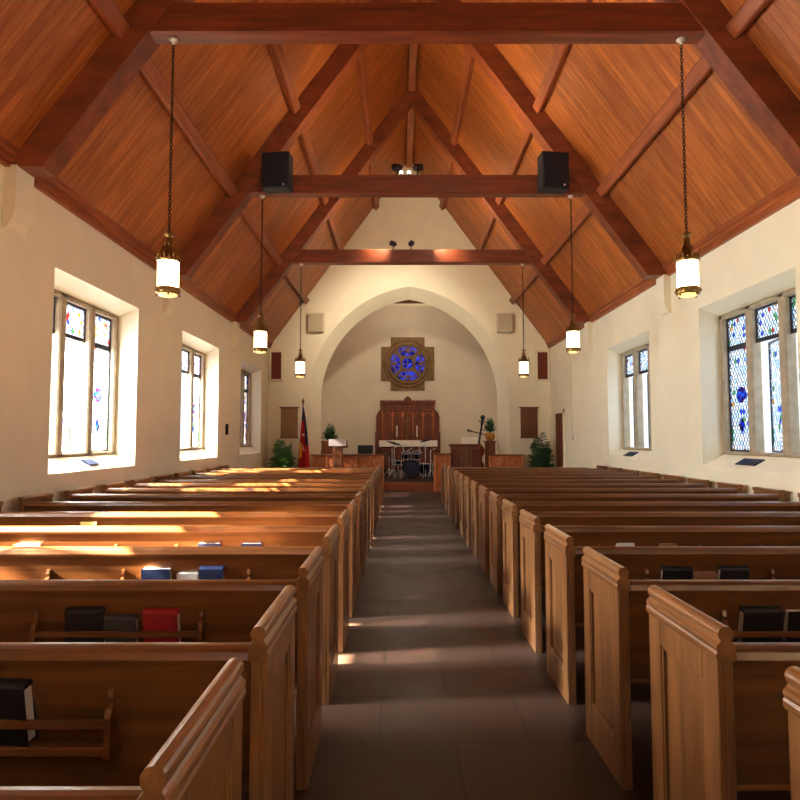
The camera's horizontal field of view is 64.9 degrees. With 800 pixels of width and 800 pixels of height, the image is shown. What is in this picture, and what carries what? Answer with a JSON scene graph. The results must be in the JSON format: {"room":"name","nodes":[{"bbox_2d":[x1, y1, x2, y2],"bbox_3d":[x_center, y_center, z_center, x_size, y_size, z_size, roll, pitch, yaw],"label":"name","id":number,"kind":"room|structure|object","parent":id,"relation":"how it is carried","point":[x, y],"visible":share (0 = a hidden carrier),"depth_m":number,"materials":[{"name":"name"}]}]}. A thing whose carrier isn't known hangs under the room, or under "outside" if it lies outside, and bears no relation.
{"room":"church","nodes":[
{"label":"church","id":0,"kind":"room"},
{"bbox_2d":[0,164,268,511],"bbox_3d":[-4.116,-0.107,8.006,0.605,4.265,22.570,0,-3,0],"label":"wall","id":1,"kind":"structure","parent":0,"point":[45,247],"depth_m":8.61,"materials":[{"name":"beige paint"}]},
{"bbox_2d":[48,289,117,457],"bbox_3d":[-4.355,-0.295,8.250,0.252,2.070,2.308,0,-3,0],"label":"window","id":2,"kind":"structure","parent":1,"relation":"in","point":[95,328],"depth_m":8.54,"materials":[{"name":"stone"}]},
{"bbox_2d":[66,302,85,342],"bbox_3d":[-4.319,-1.029,8.295,0.036,0.460,0.609,0,-3,0],"label":"window pane","id":3,"kind":"object","parent":2,"relation":"on","point":[75,314],"depth_m":8.36,"materials":[{"name":"multicoloured glass"}]},
{"bbox_2d":[95,314,110,349],"bbox_3d":[-4.319,-0.983,9.053,0.036,0.460,0.609,0,-3,0],"label":"window pane","id":4,"kind":"object","parent":2,"relation":"on","point":[102,323],"depth_m":9.12,"materials":[{"name":"multicoloured glass"}]},
{"bbox_2d":[0,135,272,347],"bbox_3d":[-3.874,-2.314,8.040,0.120,0.204,21.770,0,-3,0],"label":"trim","id":5,"kind":"structure","parent":1,"relation":"attached to","point":[54,188],"depth_m":8.20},
{"bbox_2d":[180,344,204,450],"bbox_3d":[-4.355,-0.040,12.451,0.252,2.070,2.308,0,-3,0],"label":"window","id":6,"kind":"structure","parent":1,"relation":"in","point":[193,361],"depth_m":12.88,"materials":[{"name":"stone"}]},
{"bbox_2d":[181,349,188,373],"bbox_3d":[-4.319,-0.774,12.496,0.036,0.460,0.609,0,-3,0],"label":"window pane","id":7,"kind":"object","parent":6,"relation":"on","point":[185,353],"depth_m":12.65,"materials":[{"name":"glass"}]},
{"bbox_2d":[194,354,200,377],"bbox_3d":[-4.319,-0.728,13.254,0.036,0.460,0.609,0,-3,0],"label":"window pane","id":8,"kind":"object","parent":6,"relation":"on","point":[197,358],"depth_m":13.41,"materials":[{"name":"glass"}]},
{"bbox_2d":[240,370,250,446],"bbox_3d":[-4.304,0.215,16.653,0.150,2.070,2.308,0,-3,0],"label":"window","id":9,"kind":"structure","parent":1,"relation":"in","point":[245,400],"depth_m":17.57,"materials":[{"name":"stone"}]},
{"bbox_2d":[0,0,799,341],"bbox_3d":[0.281,-4.868,8.295,9.530,6.783,22.570,0,-3,0],"label":"ceiling","id":10,"kind":"structure","parent":0,"point":[618,106],"depth_m":9.42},
{"bbox_2d":[12,0,799,176],"bbox_3d":[0.281,-5.217,6.585,8.430,5.794,0.260,0,-3,0],"label":"roof truss","id":11,"kind":"object","parent":10,"relation":"attached to","point":[738,62],"visible":0.86,"depth_m":6.41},
{"bbox_2d":[154,36,180,298],"bbox_3d":[-2.339,-2.380,6.413,0.262,2.699,0.248,0,-3,0],"label":"lantern","id":12,"kind":"object","parent":11,"relation":"hanging from","point":[168,272],"visible":1,"depth_m":6.30,"materials":[{"name":"glass"}]},
{"bbox_2d":[674,36,701,298],"bbox_3d":[2.901,-2.380,6.413,0.262,2.699,0.248,0,-3,0],"label":"lantern","id":13,"kind":"object","parent":11,"relation":"hanging from","point":[687,266],"visible":1,"depth_m":6.30,"materials":[{"name":"glass"}]},
{"bbox_2d":[234,87,589,323],"bbox_3d":[0.281,-4.707,14.978,8.430,5.794,0.260,0,-3,0],"label":"roof truss","id":14,"kind":"object","parent":10,"relation":"attached to","point":[296,253],"visible":0.76,"depth_m":14.81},
{"bbox_2d":[295,264,304,377],"bbox_3d":[-2.339,-1.870,14.806,0.262,2.699,0.248,0,-3,0],"label":"lantern","id":15,"kind":"object","parent":14,"relation":"hanging from","point":[300,362],"visible":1,"depth_m":14.69,"materials":[{"name":"glass"}]},
{"bbox_2d":[518,264,528,377],"bbox_3d":[2.901,-1.870,14.806,0.262,2.699,0.248,0,-3,0],"label":"lantern","id":16,"kind":"object","parent":14,"relation":"hanging from","point":[523,362],"visible":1,"depth_m":14.69,"materials":[{"name":"glass"}]},
{"bbox_2d":[178,0,666,278],"bbox_3d":[0.281,-4.962,10.782,8.430,5.794,0.260,0,-3,0],"label":"roof truss","id":17,"kind":"object","parent":10,"relation":"attached to","point":[583,184],"visible":0.66,"depth_m":10.61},
{"bbox_2d":[253,195,267,353],"bbox_3d":[-2.339,-2.125,10.609,0.262,2.699,0.247,0,-3,0],"label":"lantern","id":18,"kind":"object","parent":17,"relation":"hanging from","point":[260,333],"visible":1,"depth_m":10.50,"materials":[{"name":"glass"}]},
{"bbox_2d":[262,151,292,193],"bbox_3d":[-2.039,-3.783,10.465,0.460,0.620,0.270,0,-3,6],"label":"loudspeaker","id":19,"kind":"object","parent":17,"relation":"attached to","point":[277,167],"visible":1,"depth_m":10.34,"materials":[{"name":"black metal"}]},
{"bbox_2d":[263,152,287,186],"bbox_3d":[-2.051,-3.790,10.344,0.420,0.570,0.017,0,-3,6],"label":"grille","id":20,"kind":"object","parent":19,"relation":"attached to","point":[275,164],"depth_m":10.33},
{"bbox_2d":[537,151,568,193],"bbox_3d":[2.552,-3.783,10.465,0.460,0.620,0.270,0,-4,-7],"label":"loudspeaker","id":21,"kind":"object","parent":17,"relation":"attached to","point":[552,167],"visible":1,"depth_m":10.34,"materials":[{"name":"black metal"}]},
{"bbox_2d":[543,152,568,186],"bbox_3d":[2.567,-3.790,10.344,0.420,0.570,0.017,0,-3,-7],"label":"grille","id":22,"kind":"object","parent":21,"relation":"attached to","point":[555,164],"depth_m":10.34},
{"bbox_2d":[566,195,580,353],"bbox_3d":[2.901,-2.125,10.609,0.262,2.699,0.247,0,-3,0],"label":"lantern","id":23,"kind":"object","parent":17,"relation":"hanging from","point":[573,344],"visible":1,"depth_m":10.49,"materials":[{"name":"glass"}]},
{"bbox_2d":[384,477,433,481],"bbox_3d":[0.281,2.704,20.774,7.100,0.300,4.200,0,-3,0],"label":"floor","id":24,"kind":"structure","parent":0,"point":[386,479],"depth_m":19.69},
{"bbox_2d":[358,445,372,453],"bbox_3d":[-1.139,2.014,20.616,0.400,1.060,0.396,-3,-5,42],"label":"screen","id":25,"kind":"object","parent":24,"relation":"on","point":[362,449],"visible":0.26,"depth_m":20.61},
{"bbox_2d":[384,439,435,478],"bbox_3d":[0.324,1.908,20.410,1.546,1.262,1.162,1,-4,-16],"label":"drum kit","id":26,"kind":"object","parent":24,"relation":"on","point":[410,469],"visible":1,"depth_m":20.16,"materials":[{"name":"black metal"}]},
{"bbox_2d":[478,415,485,466],"bbox_3d":[2.426,1.485,20.064,0.661,2.013,0.221,0,-3,0],"label":"double bass","id":27,"kind":"object","parent":24,"relation":"on","point":[482,450],"visible":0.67,"depth_m":20.01,"materials":[{"name":"black wood"}]},
{"bbox_2d":[483,441,496,466],"bbox_3d":[2.771,1.860,19.323,0.360,1.210,0.360,0,-3,0],"label":"pedestal","id":28,"kind":"object","parent":24,"relation":"on","point":[489,445],"visible":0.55,"depth_m":19.23,"materials":[{"name":"brown wood"}]},
{"bbox_2d":[482,418,496,440],"bbox_3d":[2.757,0.876,19.371,0.446,0.760,0.422,0,-3,0],"label":"potted plant","id":29,"kind":"object","parent":28,"relation":"on","point":[489,436],"visible":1,"depth_m":19.31,"materials":[{"name":"green plant"}]},
{"bbox_3d":[-2.339,2.118,21.010,0.600,0.900,0.500,0,-3,0],"label":"table","id":30,"kind":"object","parent":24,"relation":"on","visible":0},
{"bbox_2d":[321,423,337,449],"bbox_3d":[-2.354,1.200,21.085,0.595,0.940,0.626,0,-3,0],"label":"potted plant","id":31,"kind":"object","parent":30,"relation":"on","point":[329,434],"visible":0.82,"depth_m":21.00,"materials":[{"name":"green plant"}]},
{"bbox_2d":[384,469,433,476],"bbox_3d":[0.281,2.504,22.012,3.400,0.250,1.747,0,-3,0],"label":"platform","id":32,"kind":"object","parent":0,"point":[385,470],"depth_m":21.14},
{"bbox_2d":[375,396,439,453],"bbox_3d":[0.281,1.143,22.850,2.360,2.570,0.205,0,-3,0],"label":"reredos","id":33,"kind":"object","parent":32,"relation":"on","point":[422,414],"visible":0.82,"depth_m":22.80,"materials":[{"name":"brown wood"}]},
{"bbox_2d":[379,440,436,468],"bbox_3d":[0.281,1.888,21.891,2.000,0.965,0.770,0,-3,0],"label":"altar","id":34,"kind":"object","parent":32,"relation":"on","point":[386,447],"visible":0.59,"depth_m":21.55,"materials":[{"name":"white wood"}]},
{"bbox_2d":[268,164,550,466],"bbox_3d":[0.281,-2.324,19.161,9.230,10.044,0.430,0,-3,0],"label":"wall","id":35,"kind":"structure","parent":0,"point":[473,295],"depth_m":19.01,"materials":[{"name":"beige paint"}]},
{"bbox_2d":[269,350,283,380],"bbox_3d":[-3.704,-1.025,18.831,0.420,0.930,0.068,0,-3,0],"label":"air vent","id":36,"kind":"object","parent":35,"relation":"in","point":[276,357],"visible":1,"depth_m":18.82,"materials":[{"name":"beige paint"}]},
{"bbox_2d":[279,407,298,437],"bbox_3d":[-3.299,0.671,18.723,0.580,0.930,0.078,0,-3,0],"label":"hymn board","id":37,"kind":"object","parent":35,"relation":"attached to","point":[289,415],"visible":1,"depth_m":18.71,"materials":[{"name":"brown wood"}]},
{"bbox_2d":[308,313,323,331],"bbox_3d":[-2.509,-2.321,18.853,0.460,0.560,0.181,0,-3,0],"label":"wall speaker","id":38,"kind":"object","parent":35,"relation":"attached to","point":[315,320],"visible":1,"depth_m":18.77},
{"bbox_2d":[496,313,512,331],"bbox_3d":[3.136,-2.321,18.853,0.460,0.560,0.181,0,-3,0],"label":"wall speaker","id":39,"kind":"object","parent":35,"relation":"attached to","point":[504,320],"visible":1,"depth_m":18.77},
{"bbox_2d":[498,314,511,329],"bbox_3d":[3.136,-2.326,18.770,0.400,0.500,0.015,0,-3,0],"label":"grille","id":40,"kind":"object","parent":39,"relation":"attached to","point":[504,320],"depth_m":18.76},
{"bbox_2d":[519,407,538,437],"bbox_3d":[3.846,0.671,18.723,0.580,0.930,0.078,0,-3,0],"label":"hymn board","id":41,"kind":"object","parent":35,"relation":"attached to","point":[529,415],"visible":1,"depth_m":18.71,"materials":[{"name":"brown wood"}]},
{"bbox_2d":[535,350,549,380],"bbox_3d":[4.266,-1.025,18.831,0.420,0.930,0.068,0,-3,0],"label":"air vent","id":42,"kind":"object","parent":35,"relation":"in","point":[542,357],"visible":1,"depth_m":18.82,"materials":[{"name":"beige paint"}]},
{"bbox_2d":[321,306,497,466],"bbox_3d":[0.281,-0.403,23.217,7.100,6.300,0.300,0,-3,0],"label":"wall","id":43,"kind":"structure","parent":0,"point":[463,387],"depth_m":23.08,"materials":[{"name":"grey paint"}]},
{"bbox_2d":[381,337,433,389],"bbox_3d":[0.281,-1.334,23.065,1.950,1.950,0.113,0,-3,0],"label":"window","id":44,"kind":"structure","parent":43,"relation":"in","point":[407,363],"depth_m":23.04,"materials":[{"name":"stone"}]},
{"bbox_2d":[241,491,790,799],"bbox_3d":[0.281,2.087,7.723,9.400,0.150,22.270,0,-3,0],"label":"floor","id":45,"kind":"structure","parent":0,"point":[439,693],"depth_m":3.71,"materials":[{"name":"stone"}]},
{"bbox_2d":[0,658,245,799],"bbox_3d":[-2.124,1.141,1.348,3.442,0.965,0.551,0,-3,0],"label":"pew","id":46,"kind":"object","parent":45,"relation":"on","point":[201,759],"visible":1,"depth_m":1.29,"materials":[{"name":"brown wood"}]},
{"bbox_2d":[0,585,296,799],"bbox_3d":[-2.124,1.191,2.168,3.442,0.965,0.551,0,-3,0],"label":"pew","id":47,"kind":"object","parent":45,"relation":"on","point":[104,710],"visible":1,"depth_m":1.95,"materials":[{"name":"brown wood"}]},
{"bbox_2d":[0,678,38,746],"bbox_3d":[-1.220,0.960,1.945,0.170,0.202,0.080,0,-3,6],"label":"book","id":48,"kind":"object","parent":47,"relation":"in","point":[16,701],"visible":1,"depth_m":1.92,"materials":[{"name":"black leather"}]},
{"bbox_2d":[0,546,323,789],"bbox_3d":[-2.124,1.245,3.048,3.442,0.965,0.551,0,-3,0],"label":"pew","id":49,"kind":"object","parent":45,"relation":"on","point":[30,610],"visible":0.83,"depth_m":2.82,"materials":[{"name":"brown wood"}]},
{"bbox_2d":[64,607,104,641],"bbox_3d":[-1.407,1.021,2.826,0.165,0.187,0.078,0,-3,-6],"label":"book","id":50,"kind":"object","parent":49,"relation":"in","point":[76,618],"visible":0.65,"depth_m":2.80,"materials":[{"name":"black leather"}]},
{"bbox_2d":[104,614,138,641],"bbox_3d":[-1.248,1.038,2.827,0.140,0.152,0.067,0,-3,-1],"label":"book","id":51,"kind":"object","parent":49,"relation":"in","point":[112,622],"visible":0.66,"depth_m":2.80,"materials":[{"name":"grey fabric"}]},
{"bbox_2d":[143,608,182,641],"bbox_3d":[-1.064,1.024,2.826,0.155,0.182,0.077,0,-3,3],"label":"book","id":52,"kind":"object","parent":49,"relation":"in","point":[154,619],"visible":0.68,"depth_m":2.80,"materials":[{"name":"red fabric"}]},
{"bbox_2d":[0,524,339,704],"bbox_3d":[-2.124,1.298,3.928,3.442,0.965,0.551,0,-3,0],"label":"pew","id":53,"kind":"object","parent":45,"relation":"on","point":[16,562],"visible":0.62,"depth_m":3.70,"materials":[{"name":"brown wood"}]},
{"bbox_2d":[141,568,171,579],"bbox_3d":[-1.429,1.073,3.703,0.170,0.182,0.072,0,-3,0],"label":"book","id":54,"kind":"object","parent":53,"relation":"in","point":[146,573],"visible":0.34,"depth_m":3.68,"materials":[{"name":"blue fabric"}]},
{"bbox_2d":[177,572,198,579],"bbox_3d":[-1.249,1.089,3.705,0.120,0.151,0.053,0,-3,0],"label":"book","id":55,"kind":"object","parent":53,"relation":"in","point":[180,575],"visible":0.32,"depth_m":3.69,"materials":[{"name":"paper"}]},
{"bbox_2d":[199,566,224,579],"bbox_3d":[-1.104,1.072,3.705,0.140,0.191,0.074,0,-3,0],"label":"book","id":56,"kind":"object","parent":53,"relation":"in","point":[205,572],"visible":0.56,"depth_m":3.68,"materials":[{"name":"blue fabric"}]},
{"bbox_2d":[0,509,349,652],"bbox_3d":[-2.124,1.351,4.808,3.442,0.965,0.551,0,-3,0],"label":"pew","id":57,"kind":"object","parent":45,"relation":"on","point":[9,535],"visible":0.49,"depth_m":4.58,"materials":[{"name":"brown wood"}]},
{"bbox_2d":[0,499,357,617],"bbox_3d":[-2.124,1.405,5.687,3.442,0.965,0.551,0,-3,0],"label":"pew","id":58,"kind":"object","parent":45,"relation":"on","point":[6,518],"visible":0.39,"depth_m":5.46,"materials":[{"name":"brown wood"}]},
{"bbox_2d":[17,491,362,592],"bbox_3d":[-2.124,1.458,6.567,3.442,0.965,0.551,0,-3,0],"label":"pew","id":59,"kind":"object","parent":45,"relation":"on","point":[44,502],"visible":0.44,"depth_m":6.33,"materials":[{"name":"brown wood"}]},
{"bbox_2d":[64,485,366,573],"bbox_3d":[-2.124,1.512,7.447,3.442,0.965,0.551,0,-3,0],"label":"pew","id":60,"kind":"object","parent":45,"relation":"on","point":[84,494],"visible":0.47,"depth_m":7.21,"materials":[{"name":"brown wood"}]},
{"bbox_2d":[101,480,370,558],"bbox_3d":[-2.124,1.565,8.327,3.442,0.965,0.551,0,-3,0],"label":"pew","id":61,"kind":"object","parent":45,"relation":"on","point":[117,487],"visible":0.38,"depth_m":8.09,"materials":[{"name":"brown wood"}]},
{"bbox_2d":[130,476,372,546],"bbox_3d":[-2.124,1.619,9.207,3.442,0.965,0.551,0,-3,0],"label":"pew","id":62,"kind":"object","parent":45,"relation":"on","point":[142,482],"visible":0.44,"depth_m":8.97,"materials":[{"name":"brown wood"}]},
{"bbox_2d":[154,473,375,536],"bbox_3d":[-2.124,1.672,10.086,3.442,0.965,0.551,0,-3,0],"label":"pew","id":63,"kind":"object","parent":45,"relation":"on","point":[166,478],"visible":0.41,"depth_m":9.85,"materials":[{"name":"brown wood"}]},
{"bbox_2d":[174,470,377,528],"bbox_3d":[-2.124,1.726,10.966,3.442,0.965,0.551,0,-3,0],"label":"pew","id":64,"kind":"object","parent":45,"relation":"on","point":[181,475],"visible":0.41,"depth_m":10.72,"materials":[{"name":"brown wood"}]},
{"bbox_2d":[268,439,296,466],"bbox_3d":[-3.390,1.877,18.117,0.810,1.530,0.835,2,-4,-30],"label":"potted fern","id":65,"kind":"object","parent":45,"relation":"on","point":[284,460],"visible":0.54,"depth_m":17.96,"materials":[{"name":"plant"}]},
{"bbox_2d":[192,468,378,521],"bbox_3d":[-2.124,1.779,11.846,3.442,0.965,0.551,0,-3,0],"label":"pew","id":66,"kind":"object","parent":45,"relation":"on","point":[200,472],"visible":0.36,"depth_m":11.60,"materials":[{"name":"brown wood"}]},
{"bbox_2d":[206,466,380,514],"bbox_3d":[-2.124,1.832,12.726,3.442,0.965,0.551,0,-3,0],"label":"pew","id":67,"kind":"object","parent":45,"relation":"on","point":[212,469],"visible":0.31,"depth_m":12.49,"materials":[{"name":"brown wood"}]},
{"bbox_2d":[219,464,381,510],"bbox_3d":[-2.124,1.886,13.605,3.442,0.965,0.551,0,-3,0],"label":"pew","id":68,"kind":"object","parent":45,"relation":"on","point":[225,467],"visible":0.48,"depth_m":13.37,"materials":[{"name":"brown wood"}]},
{"bbox_2d":[298,399,309,466],"bbox_3d":[-2.814,1.286,18.201,0.338,2.720,0.351,3,-5,-43],"label":"flag","id":69,"kind":"object","parent":45,"relation":"on","point":[303,459],"visible":0.91,"depth_m":18.16,"materials":[{"name":"red fabric"}]},
{"bbox_2d":[237,467,382,504],"bbox_3d":[-2.124,2.016,14.805,3.450,0.850,0.320,0,-3,0],"label":"pew","id":70,"kind":"object","parent":45,"relation":"on","point":[237,467],"visible":0.17,"depth_m":14.84,"materials":[{"name":"brown wood"}]},
{"bbox_2d":[328,439,347,466],"bbox_3d":[-1.769,1.873,17.922,0.540,1.515,0.405,0,-3,0],"label":"lectern","id":71,"kind":"object","parent":45,"relation":"on","point":[337,445],"visible":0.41,"depth_m":17.83,"materials":[{"name":"brown wood"}]},
{"bbox_2d":[310,454,384,491],"bbox_3d":[-1.519,2.115,18.235,2.140,1.070,0.180,0,-3,0],"label":"rail","id":72,"kind":"object","parent":45,"relation":"on","point":[317,460],"visible":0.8,"depth_m":18.19,"materials":[{"name":"red wood"}]},
{"bbox_2d":[384,482,433,490],"bbox_3d":[0.281,2.552,18.549,5.300,0.235,0.300,0,-3,0],"label":"step","id":73,"kind":"structure","parent":45,"relation":"on","point":[388,486],"depth_m":18.40,"materials":[{"name":"brown wood"}]},
{"bbox_2d":[433,453,450,491],"bbox_3d":[1.221,2.099,18.236,0.520,1.100,0.180,0,-3,0],"label":"rail","id":74,"kind":"object","parent":45,"relation":"on","point":[440,459],"visible":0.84,"depth_m":18.18,"materials":[{"name":"red wood"}]},
{"bbox_2d":[449,444,481,466],"bbox_3d":[1.911,1.978,18.469,0.920,1.370,0.550,0,-3,0],"label":"desk","id":75,"kind":"object","parent":45,"relation":"on","point":[462,455],"visible":0.61,"depth_m":18.27,"materials":[{"name":"brown wood"}]},
{"bbox_2d":[487,454,523,466],"bbox_3d":[3.086,2.122,18.355,1.050,1.070,0.180,0,-3,0],"label":"rail","id":76,"kind":"object","parent":45,"relation":"on","point":[494,460],"visible":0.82,"depth_m":18.32,"materials":[{"name":"red wood"}]},
{"bbox_2d":[440,467,586,504],"bbox_3d":[2.686,2.016,14.805,3.450,0.850,0.320,0,-3,0],"label":"pew","id":77,"kind":"object","parent":45,"relation":"on","point":[442,468],"visible":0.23,"depth_m":14.84,"materials":[{"name":"brown wood"}]},
{"bbox_2d":[444,464,607,510],"bbox_3d":[2.687,1.886,13.605,3.442,0.965,0.551,0,-3,0],"label":"pew","id":78,"kind":"object","parent":45,"relation":"on","point":[599,467],"visible":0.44,"depth_m":13.39,"materials":[{"name":"brown wood"}]},
{"bbox_2d":[447,466,621,515],"bbox_3d":[2.687,1.832,12.726,3.442,0.965,0.551,0,-3,0],"label":"pew","id":79,"kind":"object","parent":45,"relation":"on","point":[612,469],"visible":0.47,"depth_m":12.49,"materials":[{"name":"brown wood"}]},
{"bbox_2d":[528,432,554,466],"bbox_3d":[4.034,1.780,18.046,0.843,1.715,0.859,0,-3,0],"label":"potted fern","id":80,"kind":"object","parent":45,"relation":"on","point":[539,460],"visible":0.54,"depth_m":17.91,"materials":[{"name":"green plant"}]},
{"bbox_2d":[450,468,638,521],"bbox_3d":[2.687,1.779,11.846,3.442,0.965,0.551,0,-3,0],"label":"pew","id":81,"kind":"object","parent":45,"relation":"on","point":[628,472],"visible":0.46,"depth_m":11.60,"materials":[{"name":"brown wood"}]},
{"bbox_2d":[454,470,658,528],"bbox_3d":[2.687,1.726,10.966,3.442,0.965,0.551,0,-3,0],"label":"pew","id":82,"kind":"object","parent":45,"relation":"on","point":[646,475],"visible":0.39,"depth_m":10.72,"materials":[{"name":"brown wood"}]},
{"bbox_2d":[458,473,681,536],"bbox_3d":[2.687,1.672,10.086,3.442,0.965,0.551,0,-3,0],"label":"pew","id":83,"kind":"object","parent":45,"relation":"on","point":[667,478],"visible":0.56,"depth_m":9.85,"materials":[{"name":"brown wood"}]},
{"bbox_2d":[464,476,708,546],"bbox_3d":[2.687,1.619,9.207,3.442,0.965,0.551,0,-3,0],"label":"pew","id":84,"kind":"object","parent":45,"relation":"on","point":[692,482],"visible":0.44,"depth_m":8.97,"materials":[{"name":"brown wood"}]},
{"bbox_2d":[470,480,742,558],"bbox_3d":[2.687,1.565,8.327,3.442,0.965,0.551,0,-3,0],"label":"pew","id":85,"kind":"object","parent":45,"relation":"on","point":[722,487],"visible":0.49,"depth_m":8.09,"materials":[{"name":"brown wood"}]},
{"bbox_2d":[478,485,784,573],"bbox_3d":[2.687,1.512,7.447,3.442,0.965,0.551,0,-3,0],"label":"pew","id":86,"kind":"object","parent":45,"relation":"on","point":[761,494],"visible":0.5,"depth_m":7.21,"materials":[{"name":"brown wood"}]},
{"bbox_2d":[488,491,799,592],"bbox_3d":[2.687,1.458,6.567,3.442,0.965,0.551,0,-3,0],"label":"pew","id":87,"kind":"object","parent":45,"relation":"on","point":[495,503],"visible":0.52,"depth_m":6.33,"materials":[{"name":"brown wood"}]},
{"bbox_2d":[501,499,799,617],"bbox_3d":[2.687,1.405,5.687,3.442,0.965,0.551,0,-3,0],"label":"pew","id":88,"kind":"object","parent":45,"relation":"on","point":[510,515],"visible":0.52,"depth_m":5.46,"materials":[{"name":"brown wood"}]},
{"bbox_2d":[519,509,799,652],"bbox_3d":[2.687,1.351,4.808,3.442,0.965,0.551,0,-3,0],"label":"pew","id":89,"kind":"object","parent":45,"relation":"on","point":[532,542],"visible":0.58,"depth_m":4.58,"materials":[{"name":"brown wood"}]},
{"bbox_2d":[544,524,799,704],"bbox_3d":[2.687,1.298,3.928,3.442,0.965,0.551,0,-3,0],"label":"pew","id":90,"kind":"object","parent":45,"relation":"on","point":[563,567],"visible":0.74,"depth_m":3.70,"materials":[{"name":"brown wood"}]},
{"bbox_2d":[660,566,692,579],"bbox_3d":[1.621,1.072,3.705,0.175,0.192,0.078,0,-3,0],"label":"book","id":91,"kind":"object","parent":90,"relation":"in","point":[667,572],"visible":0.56,"depth_m":3.67,"materials":[{"name":"black leather"}]},
{"bbox_2d":[692,571,717,579],"bbox_3d":[1.791,1.086,3.705,0.140,0.156,0.054,0,-3,0],"label":"book","id":92,"kind":"object","parent":90,"relation":"in","point":[697,575],"visible":0.3,"depth_m":3.69,"materials":[{"name":"paper"}]},
{"bbox_2d":[718,566,749,579],"bbox_3d":[1.956,1.072,3.705,0.170,0.192,0.078,0,-3,0],"label":"book","id":93,"kind":"object","parent":90,"relation":"in","point":[724,572],"visible":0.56,"depth_m":3.67,"materials":[{"name":"black leather"}]},
{"bbox_2d":[581,546,799,789],"bbox_3d":[2.687,1.245,3.048,3.442,0.965,0.551,0,-3,0],"label":"pew","id":94,"kind":"object","parent":45,"relation":"on","point":[616,616],"visible":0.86,"depth_m":2.83,"materials":[{"name":"brown wood"}]},
{"bbox_2d":[737,605,783,641],"bbox_3d":[1.612,1.019,2.825,0.180,0.192,0.083,0,-3,-3],"label":"book","id":95,"kind":"object","parent":94,"relation":"in","point":[755,617],"visible":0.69,"depth_m":2.79,"materials":[{"name":"black leather"}]},
{"bbox_2d":[782,610,799,641],"bbox_3d":[1.811,1.022,2.823,0.170,0.177,0.076,0,-3,0],"label":"book","id":96,"kind":"object","parent":94,"relation":"in","point":[792,617],"visible":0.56,"depth_m":2.80,"materials":[{"name":"black leather"}]},
{"bbox_2d":[646,585,799,799],"bbox_3d":[2.687,1.191,2.168,3.442,0.965,0.551,0,-3,0],"label":"pew","id":97,"kind":"object","parent":45,"relation":"on","point":[719,717],"visible":1,"depth_m":1.99,"materials":[{"name":"brown wood"}]},
{"bbox_2d":[783,666,799,799],"bbox_3d":[2.687,1.138,1.288,3.442,0.965,0.551,0,-3,0],"label":"pew","id":98,"kind":"object","parent":45,"relation":"on","point":[791,692],"visible":1,"depth_m":1.55,"materials":[{"name":"brown wood"}]},
{"bbox_2d":[550,198,799,501],"bbox_3d":[4.679,-0.107,8.006,0.605,4.265,22.570,0,-3,0],"label":"wall","id":99,"kind":"structure","parent":0,"point":[682,335],"depth_m":10.01,"materials":[{"name":"beige paint"}]},
{"bbox_2d":[554,409,565,466],"bbox_3d":[4.466,1.441,17.625,0.120,2.340,1.040,0,-3,0],"label":"door","id":100,"kind":"structure","parent":99,"relation":"in","point":[559,415],"depth_m":17.65,"materials":[{"name":"brown wood"}]},
{"bbox_2d":[570,353,572,439],"bbox_3d":[4.470,-0.264,16.431,0.048,2.600,0.110,0,-3,0],"label":"conduit","id":101,"kind":"object","parent":99,"relation":"attached to","point":[571,436],"visible":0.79,"depth_m":16.40,"materials":[{"name":"metal"}]},
{"bbox_2d":[621,344,651,450],"bbox_3d":[4.917,-0.040,12.451,0.252,2.070,2.308,0,-3,0],"label":"window","id":102,"kind":"structure","parent":99,"relation":"in","point":[638,410],"depth_m":12.80,"materials":[{"name":"stone"}]},
{"bbox_2d":[625,354,632,377],"bbox_3d":[4.881,-0.728,13.254,0.036,0.460,0.609,0,-3,0],"label":"light","id":103,"kind":"object","parent":102,"relation":"on","point":[627,357],"depth_m":13.44,"materials":[{"name":"multicoloured glass"}]},
{"bbox_2d":[639,349,647,373],"bbox_3d":[4.881,-0.774,12.496,0.036,0.460,0.609,0,-3,0],"label":"light","id":104,"kind":"object","parent":102,"relation":"on","point":[641,352],"depth_m":12.66,"materials":[{"name":"multicoloured glass"}]},
{"bbox_2d":[546,176,799,347],"bbox_3d":[4.436,-2.314,8.040,0.120,0.204,21.770,0,-3,0],"label":"trim","id":105,"kind":"structure","parent":99,"relation":"attached to","point":[789,192],"depth_m":8.62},
{"bbox_2d":[735,458,764,465],"bbox_3d":[4.638,0.823,8.345,0.143,0.087,0.480,0,-3,0],"label":"air vent","id":106,"kind":"object","parent":99,"relation":"in","point":[746,461],"visible":1,"depth_m":8.29,"materials":[{"name":"metal"}]},
{"bbox_2d":[719,288,799,457],"bbox_3d":[4.917,-0.295,8.250,0.252,2.070,2.308,0,-3,0],"label":"window","id":107,"kind":"structure","parent":99,"relation":"in","point":[786,301],"depth_m":8.53,"materials":[{"name":"stone"}]},
{"bbox_2d":[726,313,745,350],"bbox_3d":[4.881,-0.983,9.053,0.036,0.460,0.609,0,-3,0],"label":"light","id":108,"kind":"object","parent":107,"relation":"on","point":[729,342],"depth_m":9.17,"materials":[{"name":"multicoloured glass"}]},
{"bbox_2d":[755,301,778,342],"bbox_3d":[4.881,-1.029,8.295,0.036,0.460,0.609,0,-3,0],"label":"light","id":109,"kind":"object","parent":107,"relation":"on","point":[758,333],"depth_m":8.39,"materials":[{"name":"multicoloured glass"}]},
{"bbox_2d":[789,295,796,333],"bbox_3d":[4.881,-1.075,7.537,0.036,0.460,0.609,0,-3,0],"label":"light","id":110,"kind":"object","parent":107,"relation":"on","point":[792,299],"depth_m":7.82,"materials":[{"name":"multicoloured glass"}]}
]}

